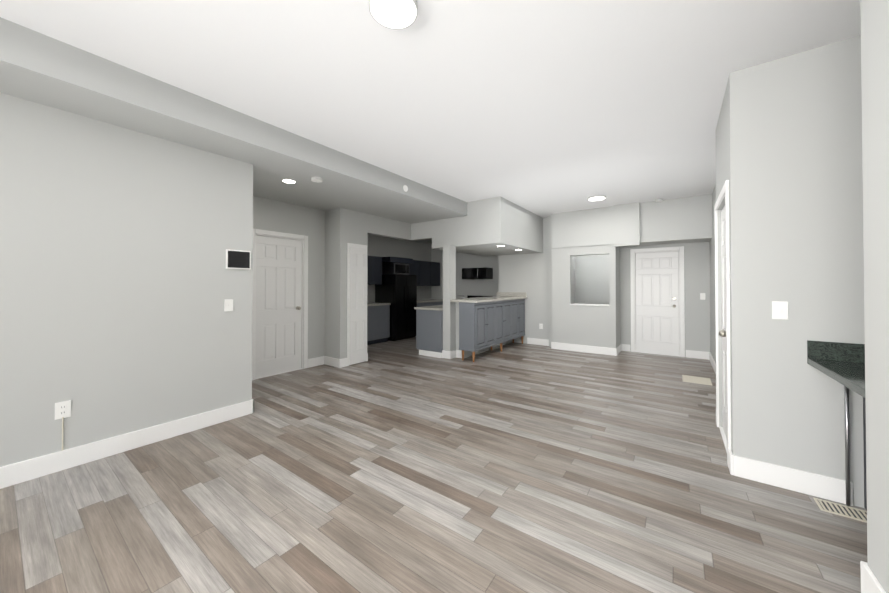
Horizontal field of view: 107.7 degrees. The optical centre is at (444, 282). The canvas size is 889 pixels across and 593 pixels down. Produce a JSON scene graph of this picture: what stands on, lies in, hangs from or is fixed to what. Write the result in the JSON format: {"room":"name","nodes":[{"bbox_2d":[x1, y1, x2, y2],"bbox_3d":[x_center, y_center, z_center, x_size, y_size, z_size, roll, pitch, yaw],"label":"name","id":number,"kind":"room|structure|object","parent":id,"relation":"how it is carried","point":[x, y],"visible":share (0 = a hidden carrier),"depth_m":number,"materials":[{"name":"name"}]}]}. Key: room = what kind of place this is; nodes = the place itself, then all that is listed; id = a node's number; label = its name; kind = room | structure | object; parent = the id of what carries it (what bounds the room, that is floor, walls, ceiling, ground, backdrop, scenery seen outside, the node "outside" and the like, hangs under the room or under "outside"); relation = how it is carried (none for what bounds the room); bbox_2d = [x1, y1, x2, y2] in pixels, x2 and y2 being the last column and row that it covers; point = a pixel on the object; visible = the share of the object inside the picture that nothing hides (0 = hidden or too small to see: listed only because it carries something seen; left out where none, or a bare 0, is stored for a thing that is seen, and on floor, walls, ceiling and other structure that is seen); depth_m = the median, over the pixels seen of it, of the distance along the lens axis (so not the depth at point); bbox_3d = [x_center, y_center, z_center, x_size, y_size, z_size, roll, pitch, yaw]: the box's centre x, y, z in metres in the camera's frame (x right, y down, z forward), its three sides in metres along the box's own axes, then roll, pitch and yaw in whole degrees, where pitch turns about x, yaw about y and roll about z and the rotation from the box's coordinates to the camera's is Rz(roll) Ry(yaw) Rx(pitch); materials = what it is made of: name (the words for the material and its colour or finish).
{"room":"empty living room","nodes":[
{"label":"empty living room","id":0,"kind":"room"},
{"bbox_2d":[0,0,860,217],"bbox_3d":[-0.311,-1.528,2.930,10.200,0.100,13.800,0,-1,36],"label":"ceiling","id":1,"kind":"structure","parent":0,"point":[543,108],"depth_m":2.29,"materials":[{"name":"white paint"}]},
{"bbox_2d":[0,17,466,244],"bbox_3d":[-2.652,-1.345,4.237,3.070,0.240,12.000,0,-1,36],"label":"soffit beam","id":2,"kind":"structure","parent":1,"relation":"attached to","point":[38,67],"depth_m":2.73,"materials":[{"name":"grey paint"}]},
{"bbox_2d":[282,179,295,182],"bbox_3d":[-1.881,-1.224,3.930,0.150,0.008,0.150,0,-1,36],"label":"recessed light","id":3,"kind":"object","parent":2,"relation":"attached to","point":[288,181],"visible":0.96,"depth_m":3.93,"materials":[{"name":"grey plastic"}]},
{"bbox_2d":[311,176,322,182],"bbox_3d":[-1.507,-1.213,3.833,0.130,0.032,0.130,0,-1,36],"label":"smoke detector","id":4,"kind":"object","parent":2,"relation":"attached to","point":[317,179],"visible":1,"depth_m":3.80,"materials":[{"name":"grey plastic"}]},
{"bbox_2d":[369,0,417,28],"bbox_3d":[-0.274,-1.475,1.746,0.260,0.030,0.260,0,-1,36],"label":"recessed light","id":5,"kind":"object","parent":1,"relation":"in","point":[396,14],"visible":0.98,"depth_m":1.76,"materials":[{"name":"grey plastic"}]},
{"bbox_2d":[368,194,711,255],"bbox_3d":[1.647,-1.060,5.810,5.020,0.780,3.630,0,-1,36],"label":"soffit beam","id":6,"kind":"structure","parent":1,"relation":"attached to","point":[485,227],"depth_m":5.97,"materials":[{"name":"grey paint"}]},
{"bbox_2d":[588,195,605,200],"bbox_3d":[2.592,-1.437,5.536,0.280,0.030,0.280,0,-1,36],"label":"recessed light","id":7,"kind":"object","parent":1,"relation":"in","point":[596,197],"visible":1,"depth_m":5.50,"materials":[{"name":"white plastic"}]},
{"bbox_2d":[0,336,867,592],"bbox_3d":[-0.311,1.401,2.901,10.200,0.100,13.800,0,-1,36],"label":"floor","id":8,"kind":"structure","parent":0,"point":[400,466],"depth_m":2.01,"materials":[{"name":"brown wood"}]},
{"bbox_2d":[324,207,367,364],"bbox_3d":[-1.739,0.078,5.642,0.540,2.600,0.570,0,-1,36],"label":"pillar","id":9,"kind":"structure","parent":8,"relation":"on","point":[343,227],"depth_m":5.36,"materials":[{"name":"grey paint"}]},
{"bbox_2d":[375,274,416,340],"bbox_3d":[-1.196,0.597,8.158,0.746,1.588,0.780,0,-1,36],"label":"fridge","id":10,"kind":"object","parent":8,"relation":"on","point":[398,292],"visible":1,"depth_m":7.87,"materials":[{"name":"black metal"}]},
{"bbox_2d":[382,263,408,274],"bbox_3d":[-1.230,-0.332,8.192,0.460,0.268,0.540,0,-1,36],"label":"microwave","id":11,"kind":"object","parent":10,"relation":"on","point":[393,268],"visible":0.81,"depth_m":8.00,"materials":[{"name":"grey metal"}]},
{"bbox_2d":[367,301,442,344],"bbox_3d":[-1.323,0.970,8.178,0.590,0.868,3.990,0,-1,36],"label":"base cabinet","id":12,"kind":"object","parent":8,"relation":"on","point":[378,324],"visible":0.23,"depth_m":7.44,"materials":[{"name":"grey wood"}]},
{"bbox_2d":[368,299,442,305],"bbox_3d":[-1.311,0.513,8.174,0.620,0.040,3.990,0,-1,36],"label":"countertop","id":13,"kind":"structure","parent":12,"relation":"on","point":[418,301],"depth_m":8.55,"materials":[{"name":"stone"}]},
{"bbox_2d":[416,309,442,357],"bbox_3d":[0.378,0.958,7.050,0.590,0.868,2.340,0,-1,36],"label":"base cabinet","id":14,"kind":"object","parent":8,"relation":"on","point":[429,332],"visible":0.44,"depth_m":6.08,"materials":[{"name":"grey wood"}]},
{"bbox_2d":[414,305,442,310],"bbox_3d":[0.357,0.502,7.051,0.620,0.040,2.370,0,-1,36],"label":"countertop","id":15,"kind":"structure","parent":14,"relation":"on","point":[438,307],"depth_m":6.15,"materials":[{"name":"stone"}]},
{"bbox_2d":[443,245,455,350],"bbox_3d":[0.089,0.352,5.996,0.165,2.060,0.180,0,-1,36],"label":"column","id":16,"kind":"structure","parent":8,"relation":"on","point":[449,294],"depth_m":5.93,"materials":[{"name":"grey paint"}]},
{"bbox_2d":[459,299,524,361],"bbox_3d":[1.058,0.874,6.575,0.350,1.028,2.282,0,-1,36],"label":"cabinet","id":17,"kind":"object","parent":8,"relation":"on","point":[483,325],"visible":1,"depth_m":6.00,"materials":[{"name":"grey wood"}]},
{"bbox_2d":[450,292,526,302],"bbox_3d":[0.900,0.288,6.704,0.790,0.139,2.315,0,-1,36],"label":"countertop","id":18,"kind":"structure","parent":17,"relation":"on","point":[501,296],"depth_m":6.78,"materials":[{"name":"white stone"}]},
{"bbox_2d":[467,295,489,297],"bbox_3d":[0.796,0.877,8.689,0.760,1.038,0.691,0,-1,36],"label":"cooktop","id":19,"kind":"object","parent":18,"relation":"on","point":[470,296],"visible":0.02,"depth_m":9.04,"materials":[{"name":"black"}]},
{"bbox_2d":[682,375,712,385],"bbox_3d":[3.530,1.365,4.552,0.320,0.006,0.400,0,-1,36],"label":"floor vent","id":20,"kind":"object","parent":8,"relation":"in","point":[697,380],"visible":1,"depth_m":4.52,"materials":[{"name":"beige metal"}]},
{"bbox_2d":[813,497,866,522],"bbox_3d":[2.386,1.338,1.875,0.320,0.006,0.135,0,-1,36],"label":"floor vent","id":21,"kind":"object","parent":8,"relation":"in","point":[843,510],"visible":0.79,"depth_m":1.91,"materials":[{"name":"beige metal"}]},
{"bbox_2d":[844,386,849,506],"bbox_3d":[2.421,0.930,1.953,0.018,0.822,0.018,0,-1,36],"label":"nook counter leg","id":22,"kind":"object","parent":8,"relation":"on","point":[847,446],"visible":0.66,"depth_m":1.95,"materials":[{"name":"silver metal"}]},
{"bbox_2d":[863,397,866,509],"bbox_3d":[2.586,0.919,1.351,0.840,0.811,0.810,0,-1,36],"label":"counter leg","id":23,"kind":"object","parent":8,"relation":"on","point":[864,440],"visible":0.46,"depth_m":1.91,"materials":[{"name":"silver"}]},
{"bbox_2d":[808,358,864,397],"bbox_3d":[2.497,0.492,1.420,1.060,0.040,0.812,0,-1,36],"label":"countertop","id":24,"kind":"structure","parent":23,"relation":"on","point":[850,375],"depth_m":1.75,"materials":[{"name":"stone"}]},
{"bbox_2d":[0,0,888,592],"bbox_3d":[-0.427,-0.061,3.183,8.140,2.830,13.140,0,-1,36],"label":"wall","id":25,"kind":"structure","parent":0,"point":[120,284],"depth_m":2.29,"materials":[{"name":"grey paint"}]},
{"bbox_2d":[55,400,70,419],"bbox_3d":[-2.743,0.916,2.336,0.008,0.118,0.075,0,-1,36],"label":"outlet","id":26,"kind":"object","parent":25,"relation":"attached to","point":[63,409],"visible":1,"depth_m":2.34,"materials":[{"name":"white plastic"}]},
{"bbox_2d":[62,417,63,450],"bbox_3d":[-2.743,1.086,2.334,0.008,0.240,0.008,0,-1,36],"label":"cord","id":27,"kind":"object","parent":26,"relation":"attached to","point":[62,431],"visible":1,"depth_m":2.33,"materials":[{"name":"beige plastic"}]},
{"bbox_2d":[0,399,253,488],"bbox_3d":[-3.660,1.263,1.068,0.036,0.140,5.716,0,-1,36],"label":"baseboard","id":28,"kind":"structure","parent":25,"relation":"attached to","point":[19,472],"depth_m":2.53,"materials":[{"name":"white wood"}]},
{"bbox_2d":[224,299,232,310],"bbox_3d":[-2.123,0.224,3.203,0.014,0.118,0.075,0,-1,36],"label":"light switch","id":29,"kind":"object","parent":25,"relation":"attached to","point":[228,304],"visible":1,"depth_m":3.20,"materials":[{"name":"white plastic"}]},
{"bbox_2d":[226,249,250,269],"bbox_3d":[-2.072,-0.230,3.273,0.021,0.190,0.225,0,-1,36],"label":"control panel","id":30,"kind":"object","parent":25,"relation":"attached to","point":[238,259],"visible":1,"depth_m":3.26,"materials":[{"name":"black plastic"}]},
{"bbox_2d":[255,235,301,377],"bbox_3d":[-2.496,0.344,4.909,0.189,2.030,0.700,0,-1,36],"label":"door","id":31,"kind":"structure","parent":25,"relation":"in","point":[278,298],"depth_m":4.88,"materials":[{"name":"white wood"}]},
{"bbox_2d":[255,368,302,378],"bbox_3d":[-2.513,1.366,4.911,0.120,0.011,0.740,0,-1,36],"label":"sill","id":32,"kind":"structure","parent":25,"relation":"attached to","point":[278,373],"depth_m":4.86,"materials":[{"name":"white wood"}]},
{"bbox_2d":[252,229,307,379],"bbox_3d":[-2.497,0.309,4.910,0.118,2.125,0.870,0,-1,36],"label":"door frame","id":33,"kind":"structure","parent":25,"relation":"attached to","point":[304,240],"depth_m":5.17,"materials":[{"name":"white wood"}]},
{"bbox_2d":[308,356,323,367],"bbox_3d":[-2.117,1.306,5.347,0.016,0.140,0.290,0,-1,36],"label":"baseboard","id":34,"kind":"structure","parent":25,"relation":"attached to","point":[317,361],"depth_m":5.34,"materials":[{"name":"white wood"}]},
{"bbox_2d":[324,356,343,367],"bbox_3d":[-1.853,1.306,5.354,0.436,0.140,0.020,0,-1,36],"label":"baseboard","id":35,"kind":"structure","parent":25,"relation":"attached to","point":[330,361],"depth_m":5.30,"materials":[{"name":"white wood"}]},
{"bbox_2d":[347,243,366,365],"bbox_3d":[-1.479,0.362,5.524,0.018,2.030,0.415,0,-1,36],"label":"door frame","id":36,"kind":"structure","parent":25,"relation":"attached to","point":[356,245],"depth_m":5.36,"materials":[{"name":"white wood"}]},
{"bbox_2d":[349,247,366,364],"bbox_3d":[-1.472,0.385,5.519,0.030,1.960,0.360,0,-1,36],"label":"closet door","id":37,"kind":"structure","parent":25,"relation":"in","point":[357,300],"depth_m":5.50,"materials":[{"name":"white wood"}]},
{"bbox_2d":[368,256,383,283],"bbox_3d":[-1.792,-0.286,7.745,0.348,0.670,0.540,0,-1,36],"label":"upper cabinet","id":38,"kind":"object","parent":25,"relation":"attached to","point":[375,263],"depth_m":7.67,"materials":[{"name":"black"}]},
{"bbox_2d":[396,260,419,285],"bbox_3d":[-0.993,-0.260,8.858,0.348,0.700,0.520,0,-1,36],"label":"upper cabinet","id":39,"kind":"object","parent":25,"relation":"attached to","point":[414,265],"depth_m":8.81,"materials":[{"name":"black"}]},
{"bbox_2d":[420,261,431,285],"bbox_3d":[-0.696,-0.256,9.272,0.348,0.700,0.500,0,-1,36],"label":"upper cabinet","id":40,"kind":"object","parent":25,"relation":"attached to","point":[427,273],"depth_m":9.22,"materials":[{"name":"black wood"}]},
{"bbox_2d":[432,262,439,285],"bbox_3d":[-0.405,-0.252,9.679,0.348,0.700,0.500,0,-1,36],"label":"upper cabinet","id":41,"kind":"object","parent":25,"relation":"attached to","point":[435,265],"depth_m":9.61,"materials":[{"name":"black wood"}]},
{"bbox_2d":[462,267,492,278],"bbox_3d":[0.887,-0.240,8.827,0.760,0.300,0.378,0,-1,36],"label":"range hood","id":42,"kind":"object","parent":25,"relation":"attached to","point":[479,273],"visible":1,"depth_m":8.64,"materials":[{"name":"black metal"}]},
{"bbox_2d":[527,338,548,345],"bbox_3d":[2.146,1.324,7.221,0.640,0.140,0.016,0,-1,36],"label":"baseboard","id":43,"kind":"structure","parent":25,"relation":"attached to","point":[535,341],"depth_m":7.26,"materials":[{"name":"white wood"}]},
{"bbox_2d":[548,342,619,355],"bbox_3d":[2.749,1.317,6.483,1.232,0.140,0.020,0,-1,36],"label":"baseboard","id":44,"kind":"structure","parent":25,"relation":"attached to","point":[554,345],"depth_m":6.43,"materials":[{"name":"white wood"}]},
{"bbox_2d":[570,303,608,305],"bbox_3d":[2.904,0.445,6.484,0.720,0.024,0.185,0,-1,36],"label":"trim","id":45,"kind":"structure","parent":25,"relation":"attached to","point":[591,304],"depth_m":6.38,"materials":[{"name":"white wood"}]},
{"bbox_2d":[636,251,678,355],"bbox_3d":[4.129,0.393,6.323,0.700,1.960,0.194,0,-1,36],"label":"back door","id":46,"kind":"structure","parent":25,"relation":"in","point":[657,302],"depth_m":6.29,"materials":[{"name":"painted wood"},{"name":"nickel"}]},
{"bbox_2d":[630,246,684,356],"bbox_3d":[4.118,0.357,6.308,0.870,2.055,0.118,0,-1,36],"label":"door frame","id":47,"kind":"structure","parent":25,"relation":"attached to","point":[680,249],"depth_m":6.17,"materials":[{"name":"white wood"}]},
{"bbox_2d":[636,351,680,356],"bbox_3d":[4.129,1.380,6.313,0.740,0.011,0.120,0,-1,36],"label":"sill","id":48,"kind":"structure","parent":25,"relation":"attached to","point":[658,353],"depth_m":6.26,"materials":[{"name":"white wood"}]},
{"bbox_2d":[686,350,707,359],"bbox_3d":[4.578,1.311,5.908,0.315,0.140,0.016,0,-1,36],"label":"baseboard","id":49,"kind":"structure","parent":25,"relation":"attached to","point":[689,353],"depth_m":5.89,"materials":[{"name":"white wood"}]},
{"bbox_2d":[700,293,704,299],"bbox_3d":[4.658,0.251,5.861,0.075,0.118,0.014,0,-1,36],"label":"light switch","id":50,"kind":"object","parent":25,"relation":"attached to","point":[702,296],"visible":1,"depth_m":5.86,"materials":[{"name":"white plastic"}]},
{"bbox_2d":[708,352,715,373],"bbox_3d":[3.747,1.297,4.422,0.016,0.140,3.400,0,-1,36],"label":"baseboard","id":51,"kind":"structure","parent":25,"relation":"attached to","point":[710,357],"depth_m":5.27,"materials":[{"name":"white wood"}]},
{"bbox_2d":[714,180,730,467],"bbox_3d":[2.328,0.302,2.730,0.018,2.095,0.910,0,-1,36],"label":"door frame","id":52,"kind":"structure","parent":25,"relation":"attached to","point":[724,192],"depth_m":2.38,"materials":[{"name":"white wood"}]},
{"bbox_2d":[719,426,726,451],"bbox_3d":[2.384,1.344,2.679,0.120,0.011,0.780,0,-1,36],"label":"sill","id":53,"kind":"structure","parent":25,"relation":"attached to","point":[723,436],"depth_m":2.81,"materials":[{"name":"white wood"}]},
{"bbox_2d":[719,206,726,438],"bbox_3d":[2.368,0.337,2.701,0.189,2.000,0.760,0,-1,36],"label":"door","id":54,"kind":"structure","parent":25,"relation":"in","point":[722,333],"depth_m":2.90,"materials":[{"name":"white wood"}]},
{"bbox_2d":[772,301,787,319],"bbox_3d":[2.211,0.184,2.140,0.075,0.118,0.014,0,-1,36],"label":"light switch","id":55,"kind":"object","parent":25,"relation":"attached to","point":[779,309],"visible":1,"depth_m":2.14,"materials":[{"name":"white plastic"}]},
{"bbox_2d":[728,450,852,505],"bbox_3d":[2.235,1.274,2.125,0.556,0.140,0.036,0,-1,36],"label":"baseboard","id":56,"kind":"structure","parent":25,"relation":"attached to","point":[817,485],"depth_m":2.10,"materials":[{"name":"white wood"}]},
{"bbox_2d":[807,340,864,363],"bbox_3d":[2.739,0.440,1.758,1.060,0.149,0.016,0,-1,36],"label":"backsplash","id":57,"kind":"structure","parent":25,"relation":"attached to","point":[847,352],"depth_m":1.99,"materials":[{"name":"stone"}]},
{"bbox_2d":[860,561,885,592],"bbox_3d":[-0.031,1.241,-1.171,0.036,0.140,6.306,0,-1,36],"label":"baseboard","id":58,"kind":"structure","parent":25,"relation":"attached to","point":[869,583],"depth_m":1.35,"materials":[{"name":"white wood"}]},
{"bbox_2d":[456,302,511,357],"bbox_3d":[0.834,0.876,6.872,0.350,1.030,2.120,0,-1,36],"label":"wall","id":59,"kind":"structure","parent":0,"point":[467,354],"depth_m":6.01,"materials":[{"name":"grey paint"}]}
]}

